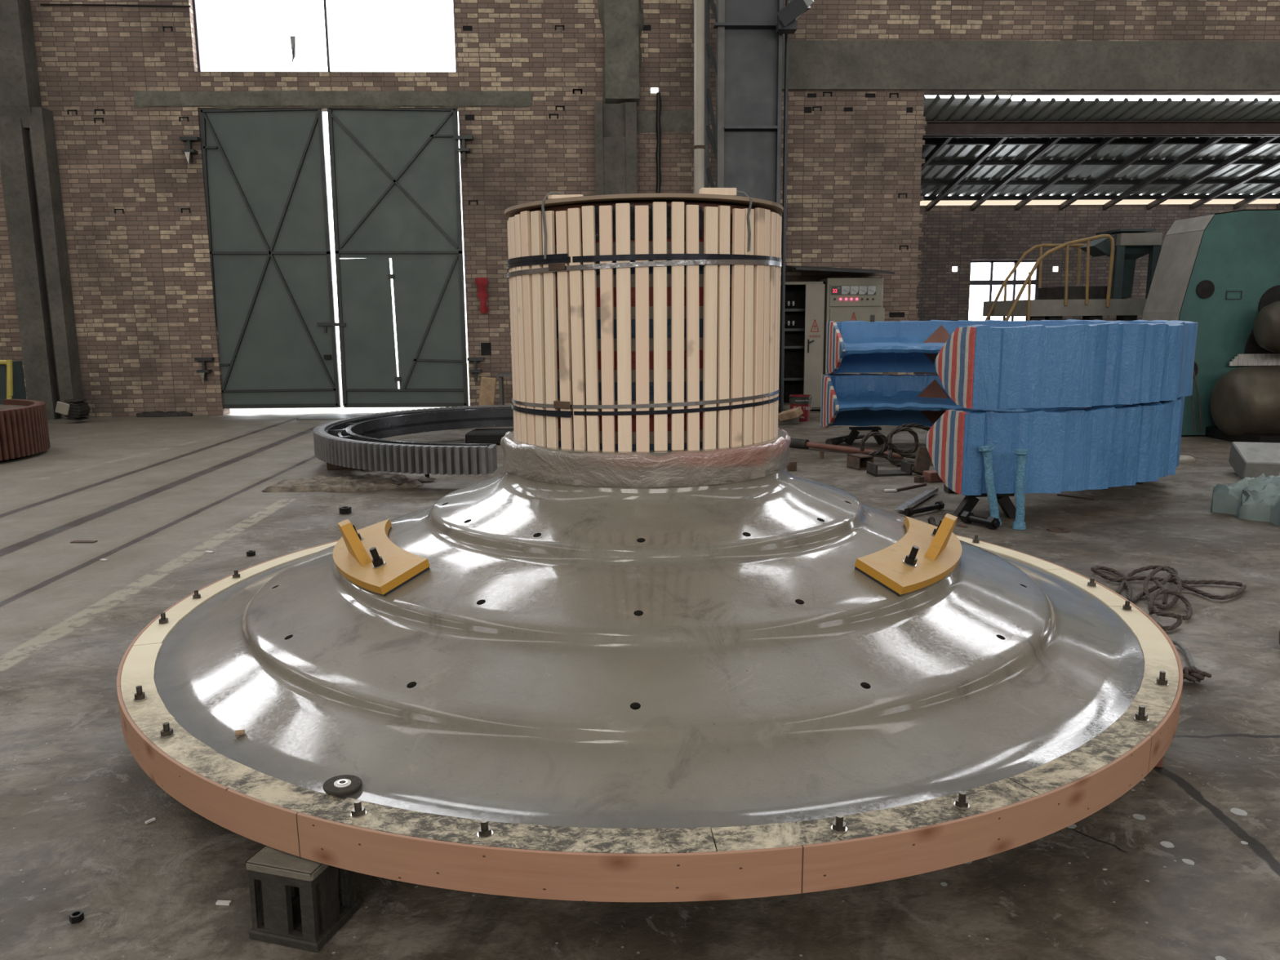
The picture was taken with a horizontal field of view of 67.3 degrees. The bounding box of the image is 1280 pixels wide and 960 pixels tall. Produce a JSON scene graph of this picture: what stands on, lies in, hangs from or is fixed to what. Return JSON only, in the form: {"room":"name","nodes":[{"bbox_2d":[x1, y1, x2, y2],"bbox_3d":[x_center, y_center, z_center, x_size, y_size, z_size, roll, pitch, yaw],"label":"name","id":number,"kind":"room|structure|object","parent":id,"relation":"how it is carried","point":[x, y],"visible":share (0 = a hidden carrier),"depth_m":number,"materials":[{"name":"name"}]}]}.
{"room":"factory workshop","nodes":[
{"label":"factory workshop","id":0,"kind":"room"},
{"bbox_2d":[0,363,1279,959],"bbox_3d":[2.604,-0.092,9.245,46.000,0.001,46.000,-1,10,-2],"label":"floor","id":1,"kind":"structure","parent":0,"point":[1184,864],"depth_m":3.15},
{"bbox_2d":[0,360,26,404],"bbox_3d":[-8.606,-1.101,12.789,0.816,1.005,0.465,-1,10,-2],"label":"base cabinet","id":2,"kind":"object","parent":1,"relation":"on","point":[12,385],"visible":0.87,"depth_m":12.63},
{"bbox_2d":[0,399,50,461],"bbox_3d":[-8.027,-0.510,10.512,2.600,0.520,2.630,-1,10,-2],"label":"gear","id":3,"kind":"object","parent":1,"relation":"on","point":[24,425],"visible":1,"depth_m":10.56,"materials":[{"name":"metal"}]},
{"bbox_2d":[55,398,90,420],"bbox_3d":[-8.425,-1.045,14.270,0.348,0.309,0.340,-1,10,-2],"label":"motor","id":4,"kind":"object","parent":1,"relation":"on","point":[77,409],"visible":1,"depth_m":14.16,"materials":[{"name":"metal"}]},
{"bbox_2d":[68,910,84,924],"bbox_3d":[-1.429,1.108,2.437,0.032,0.018,0.032,-1,10,-2],"label":"nut","id":5,"kind":"object","parent":1,"relation":"on","point":[76,917],"visible":1,"depth_m":2.43,"materials":[{"name":"black metal"}]},
{"bbox_2d":[70,540,97,542],"bbox_3d":[-3.816,0.423,6.591,0.163,0.006,0.050,0,10,2],"label":"strip","id":6,"kind":"object","parent":1,"relation":"on","point":[73,541],"visible":1,"depth_m":6.58,"materials":[{"name":"metal"}]},
{"bbox_2d":[136,410,192,417],"bbox_3d":[-7.473,-1.049,15.103,0.853,0.097,0.254,-1,10,-2],"label":"debris pile","id":7,"kind":"object","parent":1,"relation":"on","point":[157,413],"visible":1,"depth_m":15.02,"materials":[{"name":"soil"}]},
{"bbox_2d":[215,900,231,905],"bbox_3d":[-1.083,1.099,2.498,0.036,0.006,0.012,0,10,5],"label":"strip","id":8,"kind":"object","parent":1,"relation":"on","point":[218,902],"visible":1,"depth_m":2.49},
{"bbox_2d":[246,550,255,556],"bbox_3d":[-2.500,0.471,6.173,0.052,0.029,0.053,-1,10,-2],"label":"nut","id":9,"kind":"object","parent":1,"relation":"on","point":[250,553],"visible":1,"depth_m":6.16,"materials":[{"name":"black metal"}]},
{"bbox_2d":[244,844,360,952],"bbox_3d":[-0.840,1.013,2.401,0.197,0.206,0.192,2,10,16],"label":"support stand","id":10,"kind":"object","parent":1,"relation":"on","point":[296,902],"visible":0.8,"depth_m":2.33,"materials":[{"name":"metal"}]},
{"bbox_2d":[116,190,1182,902],"bbox_3d":[0.023,-0.246,3.942,3.964,1.726,3.964,6,12,35],"label":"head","id":11,"kind":"object","parent":10,"relation":"on","point":[649,656],"visible":1,"depth_m":2.90},
{"bbox_2d":[133,696,146,701],"bbox_3d":[-1.571,0.687,3.019,0.038,0.003,0.038,-3,9,-9],"label":"washer","id":12,"kind":"object","parent":11,"relation":"in","point":[134,700],"depth_m":3.01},
{"bbox_2d":[160,732,174,737],"bbox_3d":[-1.357,0.731,2.756,0.038,0.003,0.038,2,10,17],"label":"washer","id":13,"kind":"object","parent":11,"relation":"in","point":[173,734],"depth_m":2.74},
{"bbox_2d":[235,729,244,736],"bbox_3d":[-1.139,0.720,2.738,0.025,0.018,0.018,-4,10,-21],"label":"cork","id":14,"kind":"object","parent":11,"relation":"on","point":[237,732],"visible":1,"depth_m":2.73,"materials":[{"name":"brown wood"}]},
{"bbox_2d":[323,774,362,795],"bbox_3d":[-0.754,0.772,2.434,0.095,0.015,0.095,8,13,42],"label":"wheel","id":15,"kind":"object","parent":11,"relation":"on","point":[343,784],"visible":1,"depth_m":2.42,"materials":[{"name":"metal"}]},
{"bbox_2d":[350,810,366,817],"bbox_3d":[-0.675,0.802,2.305,0.038,0.002,0.038,-5,9,-15],"label":"washer","id":16,"kind":"object","parent":11,"relation":"in","point":[365,813],"depth_m":2.29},
{"bbox_2d":[476,830,493,838],"bbox_3d":[-0.357,0.815,2.211,0.038,0.003,0.038,4,12,30],"label":"washer","id":17,"kind":"object","parent":11,"relation":"in","point":[477,834],"depth_m":2.20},
{"bbox_2d":[547,194,583,199],"bbox_3d":[-0.264,-1.013,3.446,0.125,0.014,0.050,0,10,3],"label":"wood block","id":18,"kind":"object","parent":11,"relation":"on","point":[549,197],"visible":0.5,"depth_m":3.42,"materials":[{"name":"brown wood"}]},
{"bbox_2d":[698,187,736,195],"bbox_3d":[0.273,-1.011,3.377,0.125,0.026,0.050,-2,10,-6],"label":"wood block","id":19,"kind":"object","parent":11,"relation":"on","point":[722,191],"visible":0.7,"depth_m":3.35,"materials":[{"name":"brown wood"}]},
{"bbox_2d":[831,825,847,833],"bbox_3d":[0.460,0.805,2.219,0.038,0.002,0.038,7,13,33],"label":"washer","id":20,"kind":"object","parent":11,"relation":"in","point":[842,832],"depth_m":2.21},
{"bbox_2d":[953,801,969,809],"bbox_3d":[0.776,0.785,2.319,0.038,0.003,0.038,2,10,6],"label":"washer","id":21,"kind":"object","parent":11,"relation":"in","point":[965,808],"depth_m":2.31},
{"bbox_2d":[1133,716,1148,722],"bbox_3d":[1.459,0.696,2.795,0.038,0.003,0.038,4,12,31],"label":"washer","id":22,"kind":"object","parent":11,"relation":"in","point":[1147,720],"depth_m":2.78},
{"bbox_2d":[1155,681,1168,686],"bbox_3d":[1.661,0.649,3.058,0.038,0.003,0.038,0,9,1],"label":"washer","id":23,"kind":"object","parent":11,"relation":"in","point":[1156,683],"depth_m":3.04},
{"bbox_2d":[296,413,371,419],"bbox_3d":[-4.513,-0.972,14.733,1.295,0.012,0.650,-1,10,-2],"label":"trim","id":24,"kind":"structure","parent":1,"relation":"on","point":[340,415],"depth_m":14.69,"materials":[{"name":"grey metal"}]},
{"bbox_2d":[338,506,351,514],"bbox_3d":[-2.294,0.235,7.476,0.086,0.048,0.088,-1,10,-2],"label":"nut","id":25,"kind":"object","parent":1,"relation":"on","point":[344,509],"visible":1,"depth_m":7.45,"materials":[{"name":"black metal"}]},
{"bbox_2d":[326,462,368,470],"bbox_3d":[-2.848,-0.198,9.726,0.677,0.150,0.386,-1,10,-2],"label":"scrap","id":26,"kind":"object","parent":1,"relation":"on","point":[329,466],"visible":0.13,"depth_m":9.62,"materials":[{"name":"metal"}]},
{"bbox_2d":[262,471,436,492],"bbox_3d":[-2.611,0.013,8.731,1.475,0.068,0.722,-1,10,-2],"label":"slab","id":27,"kind":"object","parent":1,"relation":"on","point":[380,481],"visible":1,"depth_m":8.59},
{"bbox_2d":[478,376,496,405],"bbox_3d":[-2.245,-1.206,14.112,0.288,0.620,0.100,-1,10,-2],"label":"board offcut","id":28,"kind":"object","parent":1,"relation":"on","point":[488,384],"visible":0.58,"depth_m":14.05,"materials":[{"name":"brown wood"}]},
{"bbox_2d":[465,428,513,444],"bbox_3d":[-1.607,-0.523,11.581,0.900,0.140,0.500,0,10,3],"label":"beam","id":29,"kind":"structure","parent":1,"relation":"on","point":[494,436],"depth_m":11.36,"materials":[{"name":"metal"}]},
{"bbox_2d":[313,404,513,475],"bbox_3d":[-2.340,-0.488,10.177,2.095,0.240,4.070,-1,10,-2],"label":"gear segment","id":30,"kind":"object","parent":29,"relation":"on","point":[356,442],"visible":0.97,"depth_m":8.86,"materials":[{"name":"grey metal"}]},
{"bbox_2d":[497,372,511,404],"bbox_3d":[-1.919,-1.286,14.519,0.420,0.655,0.400,-1,10,-2],"label":"stool","id":31,"kind":"object","parent":1,"relation":"on","point":[501,375],"visible":0.36,"depth_m":14.36,"materials":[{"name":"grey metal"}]},
{"bbox_2d":[693,0,705,193],"bbox_3d":[0.818,-5.337,13.240,0.162,8.980,0.162,-1,10,-2],"label":"downpipe","id":32,"kind":"object","parent":1,"relation":"on","point":[699,147],"visible":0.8,"depth_m":13.19,"materials":[{"name":"metal"}]},
{"bbox_2d":[704,0,783,215],"bbox_3d":[1.552,-5.408,13.668,1.221,9.000,0.800,-1,10,-2],"label":"steel column","id":33,"kind":"structure","parent":1,"relation":"on","point":[746,144],"depth_m":13.57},
{"bbox_2d":[779,0,789,413],"bbox_3d":[2.088,-4.924,13.775,0.059,8.000,0.059,-1,10,-2],"label":"conduit","id":34,"kind":"object","parent":33,"relation":"attached to","point":[787,2],"visible":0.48,"depth_m":13.95,"materials":[{"name":"grey metal"}]},
{"bbox_2d":[775,0,813,33],"bbox_3d":[2.063,-6.316,12.961,0.457,0.403,0.592,-1,10,-2],"label":"floodlight","id":35,"kind":"object","parent":33,"relation":"attached to","point":[788,15],"visible":1,"depth_m":12.86,"materials":[{"name":"grey metal"}]},
{"bbox_2d":[777,413,799,424],"bbox_3d":[2.033,-0.850,13.277,0.300,0.140,0.200,-1,10,-2],"label":"stone block","id":36,"kind":"object","parent":1,"relation":"on","point":[795,420],"visible":0.4,"depth_m":13.19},
{"bbox_2d":[777,406,803,421],"bbox_3d":[2.026,-0.888,12.965,0.147,0.224,0.419,-6,11,-28],"label":"wood offcut","id":37,"kind":"object","parent":1,"relation":"on","point":[793,413],"visible":0.92,"depth_m":12.88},
{"bbox_2d":[786,459,796,471],"bbox_3d":[1.458,-0.143,9.340,0.100,0.090,0.160,-1,10,-2],"label":"steel offcut","id":38,"kind":"object","parent":1,"relation":"on","point":[792,466],"visible":0.54,"depth_m":9.26,"materials":[{"name":"metal"}]},
{"bbox_2d":[789,394,811,422],"bbox_3d":[2.265,-1.016,13.580,0.320,0.360,0.317,-1,10,-2],"label":"pail","id":39,"kind":"object","parent":1,"relation":"on","point":[803,401],"visible":0.84,"depth_m":13.46,"materials":[{"name":"red metal"}]},
{"bbox_2d":[777,281,825,409],"bbox_3d":[2.459,-2.087,14.954,0.709,1.942,0.570,-1,10,-2],"label":"tall cabinet","id":40,"kind":"object","parent":1,"relation":"on","point":[804,312],"visible":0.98,"depth_m":14.86,"materials":[{"name":"black metal"}]},
{"bbox_2d":[779,345,804,348],"bbox_3d":[2.383,-2.079,15.013,0.364,0.040,0.250,-1,10,-2],"label":"shelf","id":41,"kind":"object","parent":40,"relation":"attached to","point":[785,346],"depth_m":14.89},
{"bbox_2d":[780,308,804,311],"bbox_3d":[2.366,-2.643,14.941,0.362,0.040,0.200,-1,10,-2],"label":"shelf","id":42,"kind":"object","parent":40,"relation":"attached to","point":[786,309],"depth_m":14.85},
{"bbox_2d":[783,377,804,380],"bbox_3d":[2.396,-1.591,15.097,0.366,0.040,0.250,-1,10,-2],"label":"shelf","id":43,"kind":"object","parent":40,"relation":"attached to","point":[784,378],"depth_m":14.98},
{"bbox_2d":[784,328,804,331],"bbox_3d":[2.374,-2.346,14.992,0.363,0.040,0.200,-1,10,-2],"label":"shelf","id":44,"kind":"object","parent":40,"relation":"attached to","point":[785,329],"depth_m":14.89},
{"bbox_2d":[825,434,865,444],"bbox_3d":[2.432,-0.464,11.209,0.690,0.106,0.100,-8,12,-37],"label":"bar","id":45,"kind":"object","parent":1,"relation":"on","point":[835,441],"visible":0.56,"depth_m":11.07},
{"bbox_2d":[789,438,903,458],"bbox_3d":[2.184,-0.348,10.465,1.547,0.109,0.128,9,14,44],"label":"rusty pipe","id":46,"kind":"object","parent":1,"relation":"on","point":[795,442],"visible":0.73,"depth_m":10.54,"materials":[{"name":"metal"}]},
{"bbox_2d":[789,438,809,448],"bbox_3d":[1.753,-0.417,10.886,0.329,0.109,0.109,8,13,41],"label":"socket","id":47,"kind":"object","parent":46,"relation":"attached to","point":[795,442],"depth_m":10.79,"materials":[{"name":"metal"}]},
{"bbox_2d":[819,277,884,374],"bbox_3d":[3.289,-2.140,15.024,0.888,1.985,0.590,-1,10,-2],"label":"tall cabinet","id":48,"kind":"object","parent":1,"relation":"on","point":[846,299],"visible":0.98,"depth_m":14.65,"materials":[{"name":"grey"}]},
{"bbox_2d":[846,453,873,470],"bbox_3d":[2.153,-0.179,9.392,0.170,0.130,0.200,-5,11,-22],"label":"steel offcut","id":49,"kind":"object","parent":1,"relation":"on","point":[855,461],"visible":0.93,"depth_m":9.37,"materials":[{"name":"metal"}]},
{"bbox_2d":[844,426,884,444],"bbox_3d":[2.595,-0.503,11.079,0.460,0.208,0.140,-1,10,-2],"label":"trestle","id":50,"kind":"object","parent":1,"relation":"on","point":[854,433],"visible":0.9,"depth_m":11.04,"materials":[{"name":"black metal"}]},
{"bbox_2d":[866,460,912,476],"bbox_3d":[2.345,-0.109,9.035,0.360,0.110,0.220,-2,10,-8],"label":"channel piece","id":51,"kind":"object","parent":1,"relation":"on","point":[906,468],"visible":1,"depth_m":8.98,"materials":[{"name":"metal"}]},
{"bbox_2d":[860,422,930,466],"bbox_3d":[2.641,-0.345,9.617,0.836,0.394,0.406,-4,10,-17],"label":"rope","id":52,"kind":"object","parent":1,"relation":"on","point":[887,441],"visible":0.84,"depth_m":9.65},
{"bbox_2d":[884,483,927,492],"bbox_3d":[2.305,0.067,8.264,0.531,0.021,0.085,-7,12,-32],"label":"rod","id":53,"kind":"object","parent":1,"relation":"on","point":[922,484],"visible":1,"depth_m":8.21,"materials":[{"name":"metal"}]},
{"bbox_2d":[894,487,938,511],"bbox_3d":[2.215,0.146,7.660,0.090,0.046,0.968,5,11,30],"label":"strip","id":54,"kind":"object","parent":1,"relation":"on","point":[920,498],"visible":0.84,"depth_m":7.59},
{"bbox_2d":[913,475,924,483],"bbox_3d":[2.499,-0.007,8.605,0.092,0.051,0.094,-1,10,-2],"label":"nut","id":55,"kind":"object","parent":1,"relation":"on","point":[919,479],"visible":1,"depth_m":8.57,"materials":[{"name":"metal"}]},
{"bbox_2d":[912,445,931,475],"bbox_3d":[2.655,-0.175,9.019,0.215,0.283,0.143,-1,10,-2],"label":"plate","id":56,"kind":"object","parent":1,"relation":"on","point":[922,459],"visible":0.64,"depth_m":8.99,"materials":[{"name":"metal"}]},
{"bbox_2d":[903,501,944,516],"bbox_3d":[2.152,0.219,7.271,0.442,0.069,0.072,-8,12,-38],"label":"bolt","id":57,"kind":"object","parent":1,"relation":"on","point":[938,505],"visible":1,"depth_m":7.22,"materials":[{"name":"black metal"}]},
{"bbox_2d":[922,470,942,482],"bbox_3d":[2.650,-0.035,8.644,0.170,0.090,0.120,-4,10,-19],"label":"steel offcut","id":58,"kind":"object","parent":1,"relation":"on","point":[930,476],"visible":0.58,"depth_m":8.59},
{"bbox_2d":[927,516,937,526],"bbox_3d":[2.069,0.315,6.756,0.054,0.054,0.304,1,10,9],"label":"bolt","id":59,"kind":"object","parent":1,"relation":"on","point":[931,520],"visible":0.66,"depth_m":6.85,"materials":[{"name":"metal"}]},
{"bbox_2d":[943,484,955,493],"bbox_3d":[2.685,0.071,8.115,0.200,0.055,0.120,-1,10,-2],"label":"steel offcut","id":60,"kind":"object","parent":1,"relation":"on","point":[945,488],"visible":0.32,"depth_m":8.07,"materials":[{"name":"metal"}]},
{"bbox_2d":[960,511,999,529],"bbox_3d":[2.415,0.286,6.806,0.086,0.089,0.296,-6,11,-28],"label":"bolt","id":61,"kind":"object","parent":1,"relation":"on","point":[991,522],"visible":1,"depth_m":6.78,"materials":[{"name":"black metal"}]},
{"bbox_2d":[953,493,1015,519],"bbox_3d":[2.552,0.187,7.068,0.460,0.208,0.140,-1,10,-2],"label":"trestle","id":62,"kind":"object","parent":1,"relation":"on","point":[968,503],"visible":0.57,"depth_m":7.03,"materials":[{"name":"black metal"}]},
{"bbox_2d":[820,373,1184,495],"bbox_3d":[3.478,-0.587,9.113,2.630,0.616,4.560,-1,10,-2],"label":"ring","id":63,"kind":"object","parent":62,"relation":"on","point":[1095,447],"visible":0.77,"depth_m":7.09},
{"bbox_2d":[825,319,1198,408],"bbox_3d":[3.525,-1.189,8.999,2.634,0.602,4.534,-1,10,-2],"label":"ring","id":64,"kind":"object","parent":63,"relation":"on","point":[987,364],"visible":1,"depth_m":6.97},
{"bbox_2d":[977,444,1001,525],"bbox_3d":[2.476,0.039,6.792,0.188,0.585,0.094,1,10,11],"label":"bolt","id":65,"kind":"object","parent":1,"relation":"on","point":[986,450],"visible":0.88,"depth_m":6.76,"materials":[{"name":"blue"}]},
{"bbox_2d":[1012,448,1029,529],"bbox_3d":[2.642,0.063,6.682,0.093,0.566,0.120,-4,10,-17],"label":"bolt","id":66,"kind":"object","parent":1,"relation":"on","point":[1019,523],"visible":1,"depth_m":6.65,"materials":[{"name":"blue"}]},
{"bbox_2d":[1047,526,1071,533],"bbox_3d":[2.901,0.346,6.651,0.150,0.010,0.150,-1,10,-2],"label":"ring","id":67,"kind":"object","parent":1,"relation":"on","point":[1054,529],"visible":1,"depth_m":6.62,"materials":[{"name":"metal"}]},
{"bbox_2d":[982,228,1162,320],"bbox_3d":[5.993,-2.209,13.789,2.276,2.568,1.644,-1,10,-2],"label":"work platform","id":68,"kind":"object","parent":1,"relation":"on","point":[1123,246],"visible":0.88,"depth_m":12.99,"materials":[{"name":"metal"}]},
{"bbox_2d":[1057,493,1094,500],"bbox_3d":[3.545,0.138,7.819,0.030,0.010,0.289,-10,13,-42],"label":"strip","id":69,"kind":"object","parent":1,"relation":"on","point":[1060,495],"visible":1,"depth_m":7.80,"materials":[{"name":"metal"}]},
{"bbox_2d":[1155,755,1164,768],"bbox_3d":[1.712,0.844,3.227,0.090,0.210,0.090,4,11,25],"label":"support block","id":70,"kind":"object","parent":1,"relation":"on","point":[1160,764],"visible":0.1,"depth_m":3.19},
{"bbox_2d":[1090,564,1246,631],"bbox_3d":[2.667,0.565,5.127,1.121,0.087,0.742,-9,13,-40],"label":"rope","id":71,"kind":"object","parent":1,"relation":"on","point":[1176,580],"visible":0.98,"depth_m":5.11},
{"bbox_2d":[1178,454,1195,462],"bbox_3d":[5.416,-0.216,9.625,0.290,0.061,0.161,-1,10,-2],"label":"rag","id":72,"kind":"object","parent":1,"relation":"on","point":[1183,458],"visible":0.58,"depth_m":9.57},
{"bbox_2d":[1170,639,1211,682],"bbox_3d":[2.337,0.759,4.087,0.152,0.060,0.548,5,11,28],"label":"rope","id":73,"kind":"object","parent":1,"relation":"on","point":[1190,673],"visible":0.84,"depth_m":3.90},
{"bbox_2d":[1142,208,1279,443],"bbox_3d":[7.757,-1.821,11.222,2.964,2.639,1.710,-1,10,-2],"label":"machine","id":74,"kind":"object","parent":1,"relation":"on","point":[1219,272],"visible":0.86,"depth_m":11.20,"materials":[{"name":"teal paint"}]},
{"bbox_2d":[1210,472,1279,526],"bbox_3d":[5.000,0.086,7.169,1.408,0.307,0.990,-1,10,-2],"label":"sheet","id":75,"kind":"object","parent":1,"relation":"on","point":[1257,499],"visible":1,"depth_m":6.98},
{"bbox_2d":[1228,441,1279,479],"bbox_3d":[5.726,-0.151,8.670,0.600,0.322,0.532,3,10,17],"label":"box","id":76,"kind":"object","parent":1,"relation":"on","point":[1251,460],"visible":0.85,"depth_m":8.61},
{"bbox_2d":[0,0,1279,417],"bbox_3d":[0.230,-9.055,14.300,38.000,16.000,0.304,-1,10,-2],"label":"wall","id":77,"kind":"structure","parent":0,"point":[135,207],"depth_m":14.75,"materials":[{"name":"brick"}]},
{"bbox_2d":[0,0,85,419],"bbox_3d":[-9.181,-4.552,14.316,0.856,7.300,0.340,-1,10,-2],"label":"column","id":78,"kind":"structure","parent":77,"relation":"attached to","point":[29,166],"depth_m":14.35,"materials":[{"name":"metal"}]},
{"bbox_2d":[40,4,191,7],"bbox_3d":[-7.688,-6.962,14.094,2.158,0.039,0.023,-1,10,-2],"label":"cable","id":79,"kind":"object","parent":77,"relation":"attached to","point":[116,5],"visible":1,"depth_m":14.09,"materials":[{"name":"black metal"}]},
{"bbox_2d":[179,107,346,408],"bbox_3d":[-5.787,-3.381,14.808,2.315,4.574,0.245,-1,10,-2],"label":"door","id":80,"kind":"structure","parent":77,"relation":"in","point":[264,169],"depth_m":14.89,"materials":[{"name":"grey paint"}]},
{"bbox_2d":[192,0,457,71],"bbox_3d":[-4.725,-7.219,14.394,3.888,2.156,0.070,-1,10,-2],"label":"window","id":81,"kind":"structure","parent":77,"relation":"in","point":[231,35],"depth_m":14.52,"materials":[{"name":"grey"}]},
{"bbox_2d":[133,89,533,109],"bbox_3d":[-4.611,-5.744,14.486,6.028,0.297,0.038,-1,10,-2],"label":"door lintel","id":82,"kind":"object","parent":77,"relation":"attached to","point":[389,100],"depth_m":14.48,"materials":[{"name":"paint"}]},
{"bbox_2d":[324,107,484,407],"bbox_3d":[-3.724,-3.411,14.897,2.489,4.601,0.245,-1,10,-2],"label":"door","id":83,"kind":"structure","parent":77,"relation":"in","point":[395,176],"depth_m":14.97,"materials":[{"name":"grey paint"}]},
{"bbox_2d":[475,277,488,313],"bbox_3d":[-2.466,-2.877,14.991,0.160,0.550,0.135,5,11,31],"label":"cloth","id":84,"kind":"object","parent":77,"relation":"hanging from","point":[482,282],"visible":1,"depth_m":14.96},
{"bbox_2d":[594,102,637,195],"bbox_3d":[-0.353,-3.414,14.978,0.636,4.663,0.220,-1,10,-2],"label":"trim","id":85,"kind":"structure","parent":77,"relation":"attached to","point":[615,124],"depth_m":14.62,"materials":[{"name":"concrete"}]},
{"bbox_2d":[597,0,644,106],"bbox_3d":[-0.281,-7.013,14.391,0.705,2.680,0.188,-1,10,-2],"label":"trim","id":86,"kind":"structure","parent":77,"relation":"attached to","point":[621,21],"depth_m":14.42,"materials":[{"name":"paint"}]},
{"bbox_2d":[650,88,657,93],"bbox_3d":[0.221,-5.953,14.683,0.110,0.070,0.016,-1,10,-2],"label":"window","id":87,"kind":"structure","parent":77,"relation":"in","point":[652,90],"depth_m":14.68,"materials":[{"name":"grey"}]},
{"bbox_2d":[655,92,661,193],"bbox_3d":[0.288,-3.560,15.013,0.121,4.738,0.076,-1,10,-2],"label":"hanging chain","id":88,"kind":"object","parent":77,"relation":"hanging from","point":[658,94],"visible":0.3,"depth_m":14.72,"materials":[{"name":"black metal"}]},
{"bbox_2d":[636,110,693,133],"bbox_3d":[0.392,-5.514,14.759,0.934,0.397,0.031,-1,10,-2],"label":"trim","id":89,"kind":"structure","parent":77,"relation":"attached to","point":[677,121],"depth_m":14.75,"materials":[{"name":"paint"}]},
{"bbox_2d":[785,265,894,274],"bbox_3d":[3.044,-3.239,14.784,1.491,0.190,0.930,-1,10,-2],"label":"sheet","id":90,"kind":"object","parent":77,"relation":"attached to","point":[794,267],"visible":0.86,"depth_m":14.36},
{"bbox_2d":[782,40,1279,90],"bbox_3d":[10.696,-6.508,15.195,17.100,0.705,0.370,-1,10,-2],"label":"beam","id":91,"kind":"structure","parent":77,"relation":"attached to","point":[813,64],"depth_m":14.82,"materials":[{"name":"grey concrete"}]},
{"bbox_2d":[913,204,1276,374],"bbox_3d":[11.784,-4.115,21.114,22.500,3.732,0.300,-1,10,-2],"label":"wall","id":92,"kind":"structure","parent":0,"point":[954,236],"depth_m":20.64,"materials":[{"name":"brick"}]},
{"bbox_2d":[968,259,1039,320],"bbox_3d":[7.896,-3.955,20.947,1.555,1.640,0.110,-1,10,-2],"label":"window","id":93,"kind":"structure","parent":92,"relation":"in","point":[987,277],"depth_m":20.93,"materials":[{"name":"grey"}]},
{"bbox_2d":[920,199,1279,205],"bbox_3d":[11.773,-6.006,20.612,22.500,0.138,0.650,-1,10,-2],"label":"window","id":94,"kind":"structure","parent":92,"relation":"in","point":[959,202],"depth_m":20.64,"materials":[{"name":"grey"}]},
{"bbox_2d":[1233,182,1279,208],"bbox_3d":[12.910,-5.967,18.665,0.070,0.948,4.021,-1,10,-2],"label":"trim","id":95,"kind":"structure","parent":92,"relation":"attached to","point":[1276,186],"depth_m":19.97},
{"bbox_2d":[920,95,1279,195],"bbox_3d":[12.101,-6.129,17.940,22.055,1.022,4.600,-1,10,-2],"label":"ceiling","id":96,"kind":"structure","parent":0,"point":[936,108],"depth_m":17.59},
{"bbox_2d":[921,137,952,170],"bbox_3d":[5.239,-5.835,18.335,0.070,0.948,4.021,-1,10,-2],"label":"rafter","id":97,"kind":"structure","parent":96,"relation":"attached to","point":[944,141],"depth_m":17.13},
{"bbox_2d":[925,137,1008,210],"bbox_3d":[6.197,-5.851,18.376,0.070,0.948,4.021,-1,10,-2],"label":"rafter","id":98,"kind":"object","parent":96,"relation":"attached to","point":[998,140],"depth_m":18.18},
{"bbox_2d":[970,137,1062,210],"bbox_3d":[7.157,-5.868,18.417,0.070,0.948,4.021,-1,10,-2],"label":"rafter","id":99,"kind":"object","parent":96,"relation":"attached to","point":[1052,140],"depth_m":18.22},
{"bbox_2d":[1014,137,1116,210],"bbox_3d":[8.115,-5.884,18.458,0.070,0.948,4.021,-1,10,-2],"label":"rafter","id":100,"kind":"object","parent":96,"relation":"attached to","point":[1106,140],"depth_m":18.28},
{"bbox_2d":[920,178,1279,185],"bbox_3d":[11.829,-5.999,19.320,22.500,0.080,0.100,-1,10,-2],"label":"beam","id":101,"kind":"structure","parent":96,"relation":"attached to","point":[1269,180],"depth_m":19.17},
{"bbox_2d":[922,120,1279,137],"bbox_3d":[11.948,-6.042,16.526,22.500,0.220,0.250,-1,10,-2],"label":"beam","id":102,"kind":"structure","parent":96,"relation":"attached to","point":[934,129],"depth_m":16.29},
{"bbox_2d":[922,137,1279,145],"bbox_3d":[11.918,-6.077,17.229,22.500,0.090,0.100,-1,10,-2],"label":"beam","id":103,"kind":"structure","parent":96,"relation":"attached to","point":[1138,140],"depth_m":17.04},
{"bbox_2d":[927,159,1275,165],"bbox_3d":[11.874,-6.042,18.249,22.500,0.080,0.100,-1,10,-2],"label":"beam","id":104,"kind":"structure","parent":96,"relation":"attached to","point":[1192,162],"depth_m":18.08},
{"bbox_2d":[922,194,1279,200],"bbox_3d":[11.790,-5.962,20.239,22.500,0.080,0.100,-1,10,-2],"label":"beam","id":105,"kind":"structure","parent":96,"relation":"attached to","point":[1223,196],"depth_m":20.11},
{"bbox_2d":[1058,137,1171,209],"bbox_3d":[9.074,-5.901,18.500,0.070,0.948,4.021,-1,10,-2],"label":"rafter","id":106,"kind":"object","parent":96,"relation":"attached to","point":[1159,140],"depth_m":18.31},
{"bbox_2d":[1102,137,1224,209],"bbox_3d":[10.033,-5.917,18.541,0.070,0.948,4.021,-1,10,-2],"label":"rafter","id":107,"kind":"object","parent":96,"relation":"attached to","point":[1212,140],"depth_m":18.36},
{"bbox_2d":[1146,137,1278,209],"bbox_3d":[10.992,-5.934,18.582,0.070,0.948,4.021,-1,10,-2],"label":"rafter","id":108,"kind":"object","parent":96,"relation":"attached to","point":[1265,140],"depth_m":18.42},
{"bbox_2d":[1190,157,1279,209],"bbox_3d":[11.951,-5.950,18.623,0.070,0.948,4.021,-1,10,-2],"label":"rafter","id":109,"kind":"object","parent":96,"relation":"attached to","point":[1275,162],"depth_m":19.16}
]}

